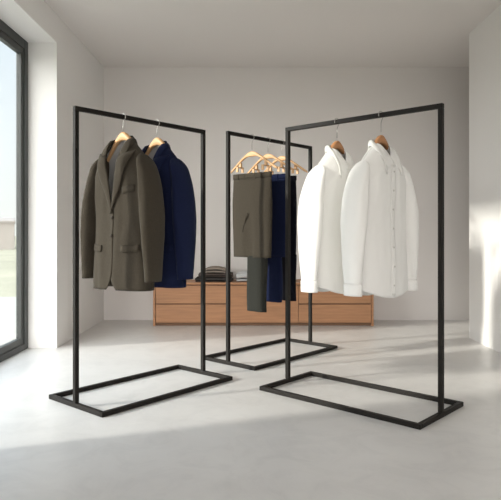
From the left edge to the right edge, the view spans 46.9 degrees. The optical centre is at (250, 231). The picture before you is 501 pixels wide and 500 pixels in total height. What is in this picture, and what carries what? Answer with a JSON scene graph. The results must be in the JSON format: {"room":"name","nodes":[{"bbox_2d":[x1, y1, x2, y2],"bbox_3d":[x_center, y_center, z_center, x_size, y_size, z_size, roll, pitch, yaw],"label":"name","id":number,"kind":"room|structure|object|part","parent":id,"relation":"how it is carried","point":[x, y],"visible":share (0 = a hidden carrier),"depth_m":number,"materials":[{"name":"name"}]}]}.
{"room":"clothing store","nodes":[
{"label":"clothing store","id":0,"kind":"room"},
{"bbox_2d":[0,0,103,347],"bbox_3d":[-1.732,-0.415,1.620,0.295,2.730,9.240,0,0,0],"label":"wall","id":1,"kind":"structure","parent":0,"point":[63,74],"depth_m":4.73,"materials":[{"name":"white paint"}]},
{"bbox_2d":[0,19,27,361],"bbox_3d":[-1.848,-0.300,3.430,0.060,2.500,2.600,0,0,0],"label":"window","id":2,"kind":"structure","parent":1,"relation":"in","point":[9,37],"depth_m":4.61,"materials":[{"name":"grey metal"}]},
{"bbox_2d":[0,320,500,499],"bbox_3d":[0.760,1.010,1.720,5.280,0.120,9.440,0,0,0],"label":"floor","id":3,"kind":"structure","parent":0,"point":[234,439],"depth_m":2.91,"materials":[{"name":"concrete"}]},
{"bbox_2d":[49,106,232,417],"bbox_3d":[-0.631,0.134,3.497,0.515,1.632,0.990,0,0,41],"label":"rack","id":4,"kind":"object","parent":3,"relation":"on","point":[58,397],"visible":1,"depth_m":3.34,"materials":[{"name":"black metal"}]},
{"bbox_3d":[-0.946,0.134,3.131,0.025,1.582,0.025,0,0,41],"label":"post","id":5,"kind":"part","parent":4,"relation":"part of","materials":[{"name":"black metal"}]},
{"bbox_2d":[107,113,130,161],"bbox_3d":[-0.737,-0.540,3.376,0.360,0.306,0.044,0,0,36],"label":"clothes hanger","id":6,"kind":"object","parent":4,"relation":"hanging from","point":[122,136],"visible":0.67,"depth_m":3.38,"materials":[{"name":"brown wood"}]},
{"bbox_2d":[80,136,164,290],"bbox_3d":[-0.736,-0.118,3.356,0.578,0.897,0.207,0,0,34],"label":"suit jacket","id":7,"kind":"object","parent":6,"relation":"hanging from","point":[122,230],"visible":0.99,"depth_m":3.25,"materials":[{"name":"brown fabric"}]},
{"bbox_3d":[-0.631,-0.669,3.497,0.025,0.025,0.990,0,0,41],"label":"hanging rail","id":8,"kind":"part","parent":4,"relation":"part of","materials":[{"name":"black metal"}]},
{"bbox_3d":[-0.631,0.938,3.497,0.515,0.025,0.990,0,0,41],"label":"frame","id":9,"kind":"part","parent":4,"relation":"part of","materials":[{"name":"black metal"}]},
{"bbox_2d":[145,120,164,154],"bbox_3d":[-0.570,-0.540,3.570,0.360,0.306,0.044,0,0,36],"label":"clothes hanger","id":10,"kind":"object","parent":4,"relation":"hanging from","point":[156,141],"visible":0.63,"depth_m":3.56,"materials":[{"name":"brown wood"}]},
{"bbox_2d":[142,141,195,287],"bbox_3d":[-0.570,-0.118,3.550,0.580,0.897,0.218,0,0,37],"label":"suit jacket","id":11,"kind":"object","parent":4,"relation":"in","point":[176,181],"visible":0.45,"depth_m":3.40,"materials":[{"name":"blue fabric"}]},
{"bbox_3d":[-0.317,0.134,3.863,0.025,1.582,0.025,0,0,41],"label":"post","id":12,"kind":"part","parent":4,"relation":"part of","materials":[{"name":"black metal"}]},
{"bbox_2d":[153,279,373,325],"bbox_3d":[0.130,0.730,6.034,2.230,0.440,0.396,0,0,0],"label":"sideboard","id":13,"kind":"object","parent":3,"relation":"on","point":[171,306],"visible":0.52,"depth_m":5.84,"materials":[{"name":"brown wood"}]},
{"bbox_3d":[-0.596,0.632,5.851,0.724,0.180,0.018,0,0,0],"label":"drawer","id":14,"kind":"part","parent":13,"relation":"part of","materials":[{"name":"brown wood"}]},
{"bbox_3d":[-0.596,0.825,5.851,0.724,0.183,0.018,0,0,0],"label":"drawer","id":15,"kind":"part","parent":13,"relation":"part of","materials":[{"name":"brown wood"}]},
{"bbox_2d":[195,277,232,281],"bbox_3d":[-0.375,0.487,6.020,0.383,0.045,0.290,0,0,0],"label":"sweater","id":16,"kind":"object","parent":13,"relation":"on","point":[198,279],"visible":0.76,"depth_m":5.89,"materials":[{"name":"grey fabric"}]},
{"bbox_2d":[198,272,232,276],"bbox_3d":[-0.360,0.442,6.020,0.354,0.041,0.280,0,0,-2],"label":"sweater","id":17,"kind":"object","parent":16,"relation":"on","point":[213,274],"visible":0.64,"depth_m":5.89,"materials":[{"name":"grey fabric"}]},
{"bbox_2d":[206,266,225,272],"bbox_3d":[-0.365,0.387,6.028,0.229,0.069,0.237,0,0,3],"label":"sweater","id":18,"kind":"object","parent":17,"relation":"on","point":[218,269],"visible":0.89,"depth_m":5.92,"materials":[{"name":"brown fabric"}]},
{"bbox_2d":[236,270,246,281],"bbox_3d":[-0.035,0.456,6.029,0.228,0.108,0.272,0,0,0],"label":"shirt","id":19,"kind":"object","parent":13,"relation":"on","point":[242,275],"visible":0.46,"depth_m":5.92,"materials":[{"name":"grey fabric"}]},
{"bbox_3d":[0.130,0.521,6.034,2.230,0.022,0.396,0,0,0],"label":"panel","id":20,"kind":"part","parent":13,"relation":"part of","materials":[{"name":"brown wood"}]},
{"bbox_3d":[0.126,0.729,5.851,0.713,0.374,0.018,0,0,0],"label":"door","id":21,"kind":"part","parent":13,"relation":"part of","materials":[{"name":"brown wood"}]},
{"bbox_3d":[0.853,0.632,5.851,0.731,0.180,0.018,0,0,0],"label":"drawer","id":22,"kind":"part","parent":13,"relation":"part of","materials":[{"name":"brown wood"}]},
{"bbox_3d":[0.853,0.825,5.851,0.731,0.183,0.018,0,0,0],"label":"drawer","id":23,"kind":"part","parent":13,"relation":"part of","materials":[{"name":"brown wood"}]},
{"bbox_2d":[206,131,337,370],"bbox_3d":[0.172,0.114,4.508,0.532,1.673,1.015,0,0,42],"label":"rack","id":24,"kind":"object","parent":3,"relation":"on","point":[210,357],"visible":0.76,"depth_m":4.18,"materials":[{"name":"black metal"}]},
{"bbox_3d":[-0.160,0.114,4.141,0.025,1.623,0.025,0,0,42],"label":"post","id":25,"kind":"part","parent":24,"relation":"part of","materials":[{"name":"black metal"}]},
{"bbox_2d":[233,172,271,311],"bbox_3d":[0.011,0.075,4.330,0.385,1.029,0.079,0,0,42],"label":"trousers","id":26,"kind":"object","parent":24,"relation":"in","point":[252,192],"visible":1,"depth_m":4.27,"materials":[{"name":"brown fabric"}]},
{"bbox_3d":[0.011,-0.107,4.330,0.384,0.594,0.079,0,0,42],"label":"folded leg","id":27,"kind":"part","parent":26,"relation":"part of","materials":[{"name":"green fabric"}]},
{"bbox_3d":[0.049,0.384,4.301,0.196,0.412,0.064,0,0,42],"label":"trouser leg","id":28,"kind":"part","parent":26,"relation":"part of","materials":[{"name":"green fabric"}]},
{"bbox_2d":[231,134,277,172],"bbox_3d":[0.014,-0.594,4.333,0.470,0.279,0.068,0,0,42],"label":"clothes hanger","id":29,"kind":"object","parent":24,"relation":"hanging from","point":[252,153],"visible":0.96,"depth_m":4.32,"materials":[{"name":"brown wood"}]},
{"bbox_3d":[0.172,-0.711,4.508,0.025,0.025,1.015,0,0,42],"label":"hanging rail","id":30,"kind":"part","parent":24,"relation":"part of","materials":[{"name":"black metal"}]},
{"bbox_2d":[247,137,293,172],"bbox_3d":[0.138,-0.594,4.470,0.470,0.279,0.068,0,0,42],"label":"clothes hanger","id":31,"kind":"object","parent":24,"relation":"hanging from","point":[267,156],"visible":0.8,"depth_m":4.45,"materials":[{"name":"brown wood"}]},
{"bbox_3d":[0.172,0.938,4.508,0.532,0.025,1.015,0,0,42],"label":"frame","id":32,"kind":"part","parent":24,"relation":"part of","materials":[{"name":"black metal"}]},
{"bbox_2d":[267,173,284,302],"bbox_3d":[0.135,0.048,4.467,0.385,0.974,0.077,0,0,42],"label":"trousers","id":33,"kind":"object","parent":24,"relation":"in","point":[275,273],"visible":0.53,"depth_m":4.37,"materials":[{"name":"blue fabric"}]},
{"bbox_3d":[0.172,0.356,4.439,0.180,0.357,0.062,0,0,42],"label":"trouser leg","id":34,"kind":"part","parent":33,"relation":"part of","materials":[{"name":"blue fabric"}]},
{"bbox_3d":[0.135,-0.107,4.467,0.384,0.594,0.076,0,0,42],"label":"folded leg","id":35,"kind":"part","parent":33,"relation":"part of","materials":[{"name":"blue fabric"}]},
{"bbox_2d":[264,140,307,173],"bbox_3d":[0.253,-0.594,4.598,0.470,0.279,0.068,0,0,42],"label":"clothes hanger","id":36,"kind":"object","parent":24,"relation":"hanging from","point":[282,158],"visible":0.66,"depth_m":4.54,"materials":[{"name":"brown wood"}]},
{"bbox_2d":[282,175,296,300],"bbox_3d":[0.251,0.050,4.595,0.285,0.979,0.078,0,0,42],"label":"trousers","id":37,"kind":"object","parent":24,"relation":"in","point":[293,178],"visible":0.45,"depth_m":4.50,"materials":[{"name":"black fabric"}]},
{"bbox_3d":[0.304,0.358,4.551,0.141,0.362,0.066,0,0,42],"label":"trouser leg","id":38,"kind":"part","parent":37,"relation":"part of","materials":[{"name":"black fabric"}]},
{"bbox_3d":[0.251,-0.107,4.596,0.284,0.594,0.076,0,0,42],"label":"folded leg","id":39,"kind":"part","parent":37,"relation":"part of","materials":[{"name":"black fabric"}]},
{"bbox_3d":[0.504,0.114,4.875,0.025,1.623,0.025,0,0,42],"label":"post","id":40,"kind":"part","parent":24,"relation":"part of","materials":[{"name":"black metal"}]},
{"bbox_2d":[259,103,463,429],"bbox_3d":[0.607,0.145,3.310,1.033,1.610,0.515,0,0,43],"label":"rack","id":41,"kind":"object","parent":3,"relation":"on","point":[440,399],"visible":1,"depth_m":3.19,"materials":[{"name":"black metal"}]},
{"bbox_3d":[0.236,0.145,3.651,0.025,1.560,0.025,0,0,43],"label":"post","id":42,"kind":"part","parent":41,"relation":"part of","materials":[{"name":"black metal"}]},
{"bbox_2d":[330,118,345,154],"bbox_3d":[0.505,-0.487,3.405,0.350,0.367,0.042,0,0,-40],"label":"clothes hanger","id":43,"kind":"object","parent":41,"relation":"hanging from","point":[337,145],"visible":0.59,"depth_m":3.39,"materials":[{"name":"brown wood"}]},
{"bbox_2d":[297,144,354,293],"bbox_3d":[0.489,-0.081,3.374,0.549,0.877,0.194,0,0,-41],"label":"dress shirt","id":44,"kind":"object","parent":43,"relation":"hanging from","point":[320,201],"visible":0.54,"depth_m":3.25,"materials":[{"name":"white fabric"}]},
{"bbox_3d":[0.607,0.938,3.310,1.033,0.025,0.515,0,0,43],"label":"frame","id":45,"kind":"part","parent":41,"relation":"part of","materials":[{"name":"black metal"}]},
{"bbox_3d":[0.607,-0.647,3.310,1.033,0.025,0.025,0,0,43],"label":"hanging rail","id":46,"kind":"part","parent":41,"relation":"part of","materials":[{"name":"black metal"}]},
{"bbox_2d":[340,139,418,297],"bbox_3d":[0.704,-0.081,3.176,0.549,0.877,0.189,0,0,-39],"label":"dress shirt","id":47,"kind":"object","parent":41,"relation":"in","point":[379,221],"visible":0.99,"depth_m":3.08,"materials":[{"name":"white fabric"}]},
{"bbox_2d":[374,111,389,149],"bbox_3d":[0.719,-0.487,3.208,0.350,0.367,0.042,0,0,-40],"label":"clothes hanger","id":48,"kind":"object","parent":41,"relation":"hanging from","point":[380,139],"visible":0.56,"depth_m":3.19,"materials":[{"name":"brown wood"}]},
{"bbox_3d":[0.978,0.145,2.969,0.025,1.560,0.025,0,0,43],"label":"post","id":49,"kind":"part","parent":41,"relation":"part of","materials":[{"name":"black metal"}]},
{"bbox_2d":[44,0,500,66],"bbox_3d":[0.760,-1.855,1.720,5.280,0.150,9.440,0,0,0],"label":"ceiling","id":50,"kind":"structure","parent":0,"point":[118,33],"depth_m":5.11,"materials":[{"name":"white paint"}]},
{"bbox_2d":[104,67,468,319],"bbox_3d":[0.760,-0.415,6.340,5.280,2.730,0.200,0,0,0],"label":"wall","id":51,"kind":"structure","parent":0,"point":[257,101],"depth_m":6.24,"materials":[{"name":"paint"}]},
{"bbox_2d":[469,5,500,352],"bbox_3d":[2.070,-0.415,1.090,0.220,2.730,8.180,0,0,0],"label":"wall","id":52,"kind":"structure","parent":0,"point":[485,39],"depth_m":4.82,"materials":[{"name":"white paint"}]},
{"label":"outside","id":53,"kind":"structure","parent":0,"visible":0},
{"bbox_2d":[0,236,15,296],"bbox_3d":[-40.000,1.275,40.000,200.000,0.350,240.000,0,0,0],"label":"ground","id":54,"kind":"structure","parent":53,"point":[7,256],"depth_m":15.70,"materials":[{"name":"green plant"}]},
{"bbox_2d":[0,218,14,248],"bbox_3d":[-22.823,0.070,36.791,14.550,2.060,6.210,0,0,-22],"label":"outbuilding","id":55,"kind":"structure","parent":54,"relation":"on","point":[7,225],"depth_m":36.56,"materials":[{"name":"grey"}]},
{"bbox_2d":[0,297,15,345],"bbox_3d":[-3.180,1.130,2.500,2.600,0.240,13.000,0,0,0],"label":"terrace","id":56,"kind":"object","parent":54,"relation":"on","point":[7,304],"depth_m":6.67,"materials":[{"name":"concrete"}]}
]}

